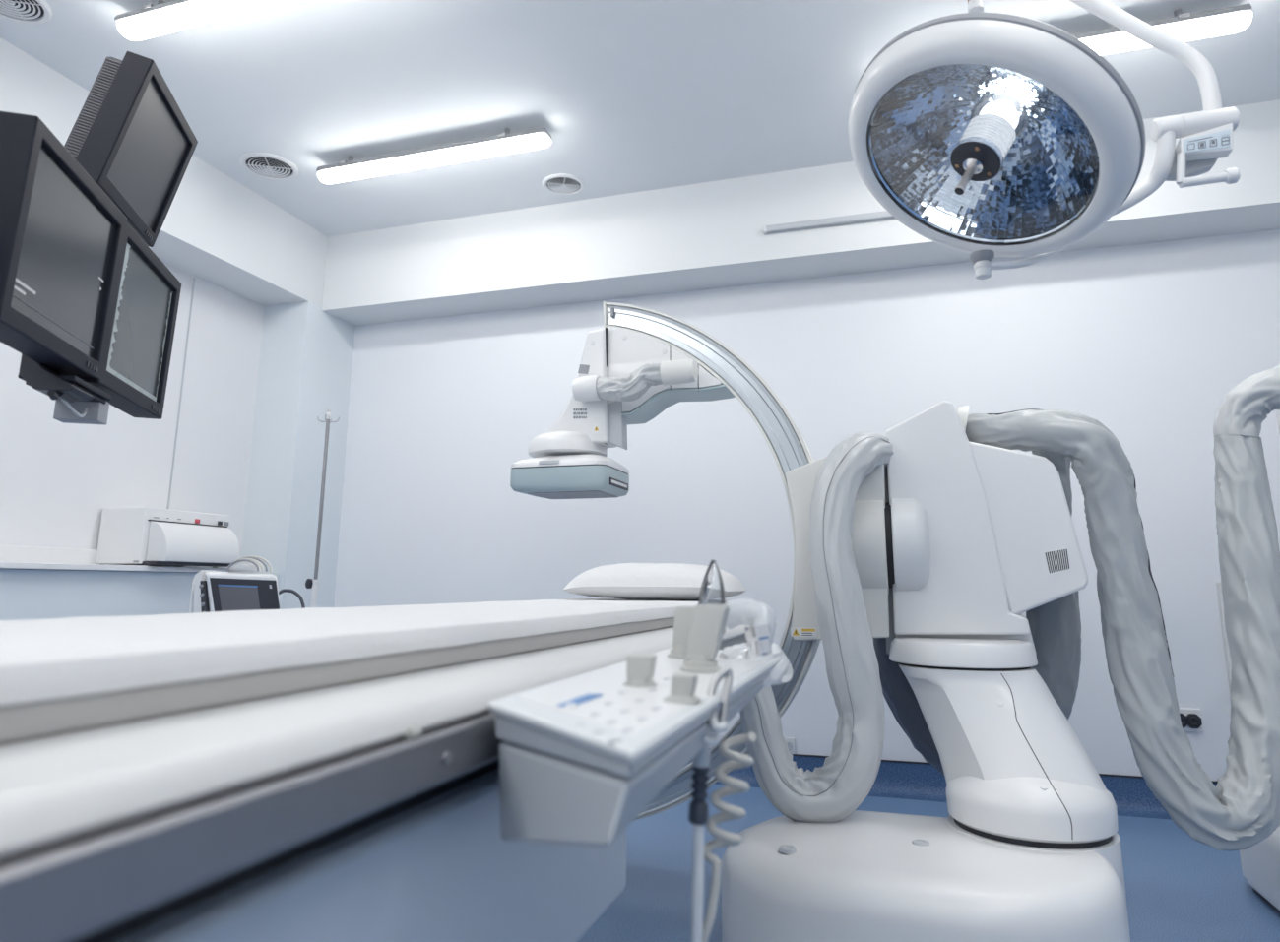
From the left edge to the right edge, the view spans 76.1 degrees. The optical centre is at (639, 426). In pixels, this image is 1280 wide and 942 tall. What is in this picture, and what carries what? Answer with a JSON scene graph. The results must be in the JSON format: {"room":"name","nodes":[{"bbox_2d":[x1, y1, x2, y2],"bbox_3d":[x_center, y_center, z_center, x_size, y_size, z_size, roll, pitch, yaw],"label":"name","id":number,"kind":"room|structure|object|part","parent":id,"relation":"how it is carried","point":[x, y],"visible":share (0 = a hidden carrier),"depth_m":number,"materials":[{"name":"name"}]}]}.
{"room":"operating room","nodes":[
{"label":"operating room","id":0,"kind":"room"},
{"bbox_2d":[0,260,264,556],"bbox_3d":[-3.164,-0.206,1.974,0.150,3.000,6.623,-3,-12,17],"label":"wall","id":1,"kind":"structure","parent":0,"point":[57,479],"depth_m":4.08,"materials":[{"name":"white paint"}]},
{"bbox_2d":[0,544,244,573],"bbox_3d":[-2.943,0.238,1.822,0.315,0.100,5.735,-3,-12,17],"label":"wall ledge","id":2,"kind":"object","parent":1,"relation":"attached to","point":[13,557],"visible":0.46,"depth_m":3.49,"materials":[{"name":"plastic"}]},
{"bbox_2d":[95,507,239,568],"bbox_3d":[-2.229,0.540,3.915,0.380,0.262,0.488,-3,-12,17],"label":"benchtop sealer","id":3,"kind":"object","parent":2,"relation":"on","point":[129,536],"visible":0.9,"depth_m":3.73,"materials":[{"name":"plastic"}]},
{"bbox_2d":[141,561,229,567],"bbox_3d":[-2.123,0.652,3.863,0.080,0.016,0.460,-3,-12,17],"label":"tray","id":4,"kind":"object","parent":3,"relation":"on","point":[172,563],"depth_m":3.79,"materials":[{"name":"black plastic"}]},
{"bbox_2d":[0,569,278,620],"bbox_3d":[-2.964,0.700,1.738,0.275,0.834,5.735,-3,-12,17],"label":"trim","id":5,"kind":"structure","parent":1,"relation":"attached to","point":[25,595],"depth_m":3.42,"materials":[{"name":"paint"}]},
{"bbox_2d":[0,37,327,307],"bbox_3d":[-2.916,-1.456,2.220,0.311,0.450,6.473,-3,-12,17],"label":"ceiling beam","id":6,"kind":"structure","parent":1,"relation":"attached to","point":[216,229],"depth_m":4.19,"materials":[{"name":"paint"}]},
{"bbox_2d":[166,277,194,509],"bbox_3d":[-2.381,-0.081,4.223,0.004,1.443,0.008,-3,-12,17],"label":"trim","id":7,"kind":"structure","parent":1,"relation":"attached to","point":[193,278],"depth_m":4.24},
{"bbox_2d":[240,301,354,609],"bbox_3d":[-2.018,0.571,4.760,0.311,2.550,0.433,-3,-12,17],"label":"column","id":8,"kind":"structure","parent":1,"relation":"attached to","point":[305,362],"depth_m":4.71,"materials":[{"name":"paint"}]},
{"bbox_2d":[0,0,1279,237],"bbox_3d":[-0.098,-1.882,1.401,6.515,0.100,6.773,-3,-12,17],"label":"ceiling","id":9,"kind":"structure","parent":0,"point":[630,96],"depth_m":3.39,"materials":[{"name":"paint"}]},
{"bbox_2d":[0,0,52,24],"bbox_3d":[-2.275,-1.533,2.952,0.250,0.012,0.250,-3,-12,17],"label":"ceiling vent","id":10,"kind":"object","parent":9,"relation":"in","point":[27,12],"visible":1,"depth_m":3.00,"materials":[{"name":"plastic"}]},
{"bbox_2d":[17,353,111,424],"bbox_3d":[-1.174,-0.926,1.564,0.257,1.725,1.458,4,-12,-16],"label":"carrier","id":11,"kind":"object","parent":9,"relation":"hanging from","point":[78,401],"visible":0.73,"depth_m":1.66,"materials":[{"name":"black plastic"}]},
{"bbox_2d":[0,110,127,380],"bbox_3d":[-1.150,-0.321,1.565,0.121,0.372,0.420,4,-12,-13],"label":"monitor","id":12,"kind":"object","parent":11,"relation":"attached to","point":[62,236],"visible":1,"depth_m":1.52,"materials":[{"name":"black plastic"}]},
{"bbox_2d":[17,374,111,404],"bbox_3d":[-1.191,-0.076,1.699,0.100,0.022,0.185,3,-11,-13],"label":"tray","id":13,"kind":"object","parent":11,"relation":"on","point":[84,393],"depth_m":1.62,"materials":[{"name":"black plastic"}]},
{"bbox_2d":[79,222,181,419],"bbox_3d":[-1.242,-0.241,1.948,0.121,0.372,0.405,4,-12,-13],"label":"monitor","id":14,"kind":"object","parent":11,"relation":"attached to","point":[139,348],"visible":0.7,"depth_m":1.96,"materials":[{"name":"black plastic"}]},
{"bbox_2d":[64,51,197,247],"bbox_3d":[-1.419,-0.760,2.291,0.191,0.376,0.420,3,-11,-13],"label":"monitor","id":15,"kind":"object","parent":11,"relation":"attached to","point":[130,134],"visible":0.98,"depth_m":2.19,"materials":[{"name":"black plastic"}]},
{"bbox_2d":[114,0,300,40],"bbox_3d":[-1.301,-1.502,2.816,1.223,0.116,0.112,-3,-12,17],"label":"ceiling light","id":16,"kind":"object","parent":9,"relation":"attached to","point":[163,18],"visible":1,"depth_m":2.88,"materials":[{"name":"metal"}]},
{"bbox_2d":[240,152,298,180],"bbox_3d":[-1.865,-1.304,4.117,0.270,0.012,0.270,-3,-12,17],"label":"ceiling vent","id":17,"kind":"object","parent":9,"relation":"in","point":[266,165],"visible":1,"depth_m":4.11,"materials":[{"name":"plastic"}]},
{"bbox_2d":[316,127,552,184],"bbox_3d":[-0.996,-1.293,3.884,1.223,0.116,0.112,-3,-12,17],"label":"ceiling light","id":18,"kind":"object","parent":9,"relation":"attached to","point":[506,143],"visible":1,"depth_m":3.83,"materials":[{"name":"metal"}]},
{"bbox_2d":[542,173,584,194],"bbox_3d":[-0.401,-1.265,4.286,0.220,0.012,0.220,-3,-12,17],"label":"ceiling vent","id":19,"kind":"object","parent":9,"relation":"in","point":[560,183],"visible":1,"depth_m":4.28,"materials":[{"name":"plastic"}]},
{"bbox_2d":[847,0,1240,279],"bbox_3d":[0.848,-1.050,1.811,0.784,1.368,0.585,-3,-12,17],"label":"lamp","id":20,"kind":"object","parent":9,"relation":"hanging from","point":[982,134],"visible":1,"depth_m":1.74,"materials":[{"name":"white plastic"}]},
{"bbox_3d":[0.688,-0.522,1.726,0.055,0.071,0.021,4,-12,-17],"label":"handle","id":21,"kind":"part","parent":20,"relation":"part of","materials":[{"name":"metal"}]},
{"bbox_3d":[0.788,-0.358,1.879,0.037,0.036,0.037,-3,-12,17],"label":"knob","id":22,"kind":"part","parent":20,"relation":"part of","materials":[{"name":"white plastic"}]},
{"bbox_3d":[0.783,-0.673,1.785,0.118,0.106,0.118,-3,-12,17],"label":"bulb glass","id":23,"kind":"part","parent":20,"relation":"part of","materials":[{"name":"white glass"}]},
{"bbox_3d":[0.784,-0.676,1.787,0.072,0.066,0.072,-3,-12,17],"label":"bulb","id":24,"kind":"part","parent":20,"relation":"part of","materials":[{"name":"white glass"}]},
{"bbox_3d":[1.012,-0.897,1.821,0.447,0.519,0.039,-2,-11,12],"label":"arm","id":25,"kind":"part","parent":20,"relation":"part of","materials":[{"name":"metal"}]},
{"bbox_3d":[1.188,-0.597,1.721,0.107,0.061,0.035,-2,-11,12],"label":"control panel","id":26,"kind":"part","parent":20,"relation":"part of","materials":[{"name":"white plastic"}]},
{"bbox_2d":[1072,26,1151,55],"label":"ceiling light","id":27,"kind":"object","parent":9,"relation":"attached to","point":[1110,40],"depth_m":3.00,"materials":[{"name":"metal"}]},
{"bbox_2d":[1145,3,1252,41],"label":"ceiling light","id":28,"kind":"object","parent":9,"relation":"attached to","point":[1184,27],"depth_m":2.91,"materials":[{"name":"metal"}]},
{"bbox_2d":[333,229,1279,781],"bbox_3d":[0.887,0.248,4.205,6.515,3.000,0.150,-3,-12,17],"label":"wall","id":29,"kind":"structure","parent":0,"point":[1146,342],"depth_m":4.17,"materials":[{"name":"white paint"}]},
{"bbox_2d":[784,737,795,754],"bbox_3d":[0.714,1.533,3.921,0.059,0.073,0.014,-3,-12,17],"label":"wall socket","id":30,"kind":"object","parent":29,"relation":"attached to","point":[791,742],"visible":0.56,"depth_m":3.92,"materials":[{"name":"grey plastic"}]},
{"bbox_2d":[786,742,792,750],"bbox_3d":[0.713,1.532,3.916,0.038,0.038,0.003,-3,-12,17],"label":"outlet","id":31,"kind":"object","parent":30,"relation":"attached to","point":[790,744],"depth_m":3.91,"materials":[{"name":"white plastic"}]},
{"bbox_2d":[321,99,1279,325],"bbox_3d":[0.972,-1.046,4.185,5.904,0.467,0.313,-3,-12,17],"label":"ceiling beam","id":32,"kind":"structure","parent":29,"relation":"attached to","point":[706,235],"depth_m":4.27,"materials":[{"name":"paint"}]},
{"bbox_2d":[763,210,895,234],"bbox_3d":[1.217,-1.017,3.914,1.256,0.036,0.036,-3,-12,17],"label":"channel","id":33,"kind":"object","parent":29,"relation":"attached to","point":[884,215],"visible":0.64,"depth_m":4.00,"materials":[{"name":"grey plastic"}]},
{"bbox_2d":[689,748,1217,820],"bbox_3d":[0.995,1.619,3.781,5.904,0.147,0.075,-3,-12,17],"label":"baseboard","id":34,"kind":"structure","parent":29,"relation":"attached to","point":[905,780],"depth_m":3.71,"materials":[{"name":"plastic"}]},
{"bbox_2d":[1179,708,1203,732],"bbox_3d":[2.301,1.244,3.458,0.135,0.092,0.035,-3,-12,17],"label":"wall socket","id":35,"kind":"object","parent":29,"relation":"attached to","point":[1190,719],"visible":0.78,"depth_m":3.44,"materials":[{"name":"plastic"}]},
{"bbox_2d":[1179,712,1187,727],"bbox_3d":[2.282,1.244,3.457,0.057,0.057,0.022,-3,-12,17],"label":"outlet","id":36,"kind":"object","parent":35,"relation":"attached to","point":[1184,716],"depth_m":3.45,"materials":[{"name":"black plastic"}]},
{"bbox_2d":[1186,713,1202,728],"bbox_3d":[2.330,1.242,3.442,0.057,0.057,0.022,-3,-12,17],"label":"outlet","id":37,"kind":"object","parent":35,"relation":"attached to","point":[1193,721],"depth_m":3.44,"materials":[{"name":"black plastic"}]},
{"bbox_2d":[1216,581,1231,695],"bbox_3d":[2.493,1.069,3.433,0.032,0.812,0.030,-3,-12,17],"label":"conduit","id":38,"kind":"object","parent":29,"relation":"attached to","point":[1218,584],"visible":0.26,"depth_m":3.47,"materials":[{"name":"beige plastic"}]},
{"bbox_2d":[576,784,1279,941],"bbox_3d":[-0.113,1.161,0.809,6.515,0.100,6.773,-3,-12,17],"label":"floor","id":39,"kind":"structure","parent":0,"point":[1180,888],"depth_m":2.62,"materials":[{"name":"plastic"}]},
{"bbox_2d":[189,570,280,613],"bbox_3d":[-1.422,1.011,2.906,0.540,0.982,0.533,-3,-12,17],"label":"patient monitor","id":40,"kind":"object","parent":39,"relation":"on","point":[211,591],"visible":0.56,"depth_m":2.94,"materials":[{"name":"plastic"}]},
{"bbox_3d":[-1.407,0.629,2.913,0.334,0.173,0.004,-3,-12,17],"label":"screen frame","id":41,"kind":"part","parent":40,"relation":"part of","materials":[{"name":"black plastic"}]},
{"bbox_2d":[226,555,271,572],"bbox_3d":[-1.434,0.505,3.007,0.207,0.059,0.084,-3,-12,17],"label":"cable bundle","id":42,"kind":"object","parent":40,"relation":"on","point":[249,563],"visible":1,"depth_m":2.98,"materials":[{"name":"plastic"}]},
{"bbox_2d":[278,588,305,608],"bbox_3d":[-1.228,0.873,2.932,0.083,0.566,0.160,-9,-15,40],"label":"power cable","id":43,"kind":"object","parent":40,"relation":"attached to","point":[297,595],"visible":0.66,"depth_m":2.96,"materials":[{"name":"grey rubber"}]},
{"bbox_2d":[305,408,339,607],"bbox_3d":[-1.471,0.777,3.737,0.418,1.758,0.466,-3,-12,17],"label":"pole","id":44,"kind":"object","parent":39,"relation":"on","point":[309,583],"visible":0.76,"depth_m":3.80,"materials":[{"name":"metal"}]},
{"bbox_3d":[-1.511,0.725,3.762,0.046,0.046,0.045,-9,-14,38],"label":"clamp knob","id":45,"kind":"part","parent":44,"relation":"part of","materials":[{"name":"black plastic"}]},
{"bbox_3d":[-1.489,0.338,3.829,0.017,0.757,0.017,-3,-12,17],"label":"rod","id":46,"kind":"part","parent":44,"relation":"part of","materials":[{"name":"metal"}]},
{"bbox_2d":[0,622,776,941],"bbox_3d":[-0.541,0.689,0.844,0.846,0.835,4.010,-3,-12,17],"label":"table","id":47,"kind":"object","parent":39,"relation":"on","point":[368,810],"visible":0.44,"depth_m":0.59,"materials":[{"name":"plastic"}]},
{"bbox_3d":[-0.389,0.155,0.041,0.021,0.042,2.200,-3,-12,17],"label":"rail","id":48,"kind":"part","parent":47,"relation":"part of","materials":[{"name":"metal"}]},
{"bbox_2d":[0,598,729,744],"bbox_3d":[-0.551,0.251,0.928,0.554,0.056,3.950,-3,-12,17],"label":"mattress","id":49,"kind":"object","parent":47,"relation":"on","point":[58,675],"visible":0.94,"depth_m":0.78,"materials":[{"name":"plastic"}]},
{"bbox_2d":[562,563,746,600],"bbox_3d":[0.052,0.489,2.579,0.548,0.114,0.344,-3,-12,17],"label":"pillow","id":50,"kind":"object","parent":49,"relation":"on","point":[623,581],"visible":0.96,"depth_m":2.44,"materials":[{"name":"fabric"}]},
{"bbox_3d":[-0.546,0.319,0.903,0.792,0.034,3.940,-3,-12,17],"label":"edge frame","id":51,"kind":"part","parent":47,"relation":"part of","materials":[{"name":"white plastic"}]},
{"bbox_2d":[487,560,793,846],"bbox_3d":[0.042,0.304,1.049,0.221,0.273,0.976,-3,-12,17],"label":"control console","id":52,"kind":"object","parent":47,"relation":"attached to","point":[582,756],"visible":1,"depth_m":0.74,"materials":[{"name":"plastic"}]},
{"bbox_3d":[0.027,0.315,1.008,0.214,0.018,0.881,-3,-12,17],"label":"lid","id":53,"kind":"part","parent":52,"relation":"part of","materials":[{"name":"white plastic"}]},
{"bbox_3d":[0.030,0.311,1.026,0.185,0.007,0.811,-3,-12,17],"label":"control panel","id":54,"kind":"part","parent":52,"relation":"part of","materials":[{"name":"plastic"}]},
{"bbox_2d":[688,745,710,941],"bbox_3d":[0.050,0.547,0.850,0.024,0.432,0.098,4,-12,-17],"label":"cable","id":55,"kind":"object","parent":52,"relation":"hanging from","point":[698,813],"visible":0.99,"depth_m":0.83,"materials":[{"name":"plastic"}]},
{"bbox_3d":[0.051,0.588,0.845,0.013,0.351,0.093,2,-11,-11],"label":"cord","id":56,"kind":"part","parent":55,"relation":"part of","materials":[{"name":"grey plastic"}]},
{"bbox_2d":[702,732,756,941],"bbox_3d":[0.054,0.555,0.979,0.178,0.371,0.070,-10,-15,43],"label":"coiled cord","id":57,"kind":"object","parent":52,"relation":"hanging from","point":[735,786],"visible":0.98,"depth_m":0.95,"materials":[{"name":"white plastic"}]},
{"bbox_2d":[510,301,1279,941],"bbox_3d":[0.734,0.424,2.423,2.886,1.970,1.232,-3,-12,17],"label":"machine","id":58,"kind":"object","parent":39,"relation":"on","point":[928,539],"visible":0.98,"depth_m":2.38,"materials":[{"name":"beige plastic"}]},
{"bbox_3d":[-0.315,0.126,2.846,0.076,0.013,0.014,-3,-12,17],"label":"name plate","id":59,"kind":"part","parent":58,"relation":"part of","materials":[{"name":"silver metal"}]},
{"bbox_2d":[573,408,586,418],"bbox_3d":[-0.215,-0.046,2.934,0.051,0.039,0.002,-3,-12,17],"label":"print","id":60,"kind":"object","parent":58,"relation":"attached to","point":[577,413],"depth_m":2.93},
{"bbox_2d":[577,364,589,374],"bbox_3d":[-0.203,-0.207,2.963,0.045,0.039,0.002,-3,-12,17],"label":"vent","id":61,"kind":"object","parent":58,"relation":"attached to","point":[583,368],"depth_m":2.96,"materials":[{"name":"grey plastic"}]},
{"bbox_2d":[572,375,601,401],"bbox_3d":[-0.188,-0.133,2.901,0.097,0.093,0.092,-3,-12,17],"label":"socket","id":62,"kind":"object","parent":58,"relation":"attached to","point":[586,388],"depth_m":2.86,"materials":[{"name":"white plastic"}]},
{"bbox_3d":[-0.107,-0.400,3.105,0.013,0.102,0.170,-3,-12,17],"label":"arc plate","id":63,"kind":"part","parent":58,"relation":"part of","materials":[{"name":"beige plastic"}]},
{"bbox_3d":[0.103,-0.203,2.982,0.425,0.328,0.160,-3,-12,17],"label":"support panel","id":64,"kind":"part","parent":58,"relation":"part of","materials":[{"name":"white plastic"}]},
{"bbox_2d":[659,359,698,385],"bbox_3d":[0.137,-0.186,2.802,0.124,0.085,0.084,-3,-12,17],"label":"cylinder","id":65,"kind":"object","parent":58,"relation":"attached to","point":[681,371],"depth_m":2.77,"materials":[{"name":"beige plastic"}]},
{"bbox_3d":[0.804,0.410,2.664,0.031,0.634,0.150,-3,-12,17],"label":"gap rail","id":66,"kind":"part","parent":58,"relation":"part of","materials":[{"name":"black metal"}]},
{"bbox_3d":[0.665,1.186,2.006,0.930,0.314,0.690,-3,-12,17],"label":"plate","id":67,"kind":"part","parent":58,"relation":"part of","materials":[{"name":"white plastic"}]},
{"bbox_3d":[1.003,0.854,2.299,0.513,0.332,0.500,-3,-12,17],"label":"pivot arm","id":68,"kind":"part","parent":58,"relation":"part of","materials":[{"name":"white plastic"}]},
{"bbox_2d":[1044,547,1070,575],"bbox_3d":[1.230,0.398,2.410,0.064,0.080,0.005,-3,-12,17],"label":"vent","id":69,"kind":"object","parent":58,"relation":"attached to","point":[1056,559],"depth_m":2.41,"materials":[{"name":"plastic"}]},
{"bbox_2d":[1239,409,1279,914],"bbox_3d":[2.121,0.634,2.497,0.540,1.600,0.540,-3,-12,17],"label":"stand","id":70,"kind":"object","parent":39,"relation":"on","point":[1260,863],"visible":0.56,"depth_m":2.43,"materials":[{"name":"white plastic"}]}
]}

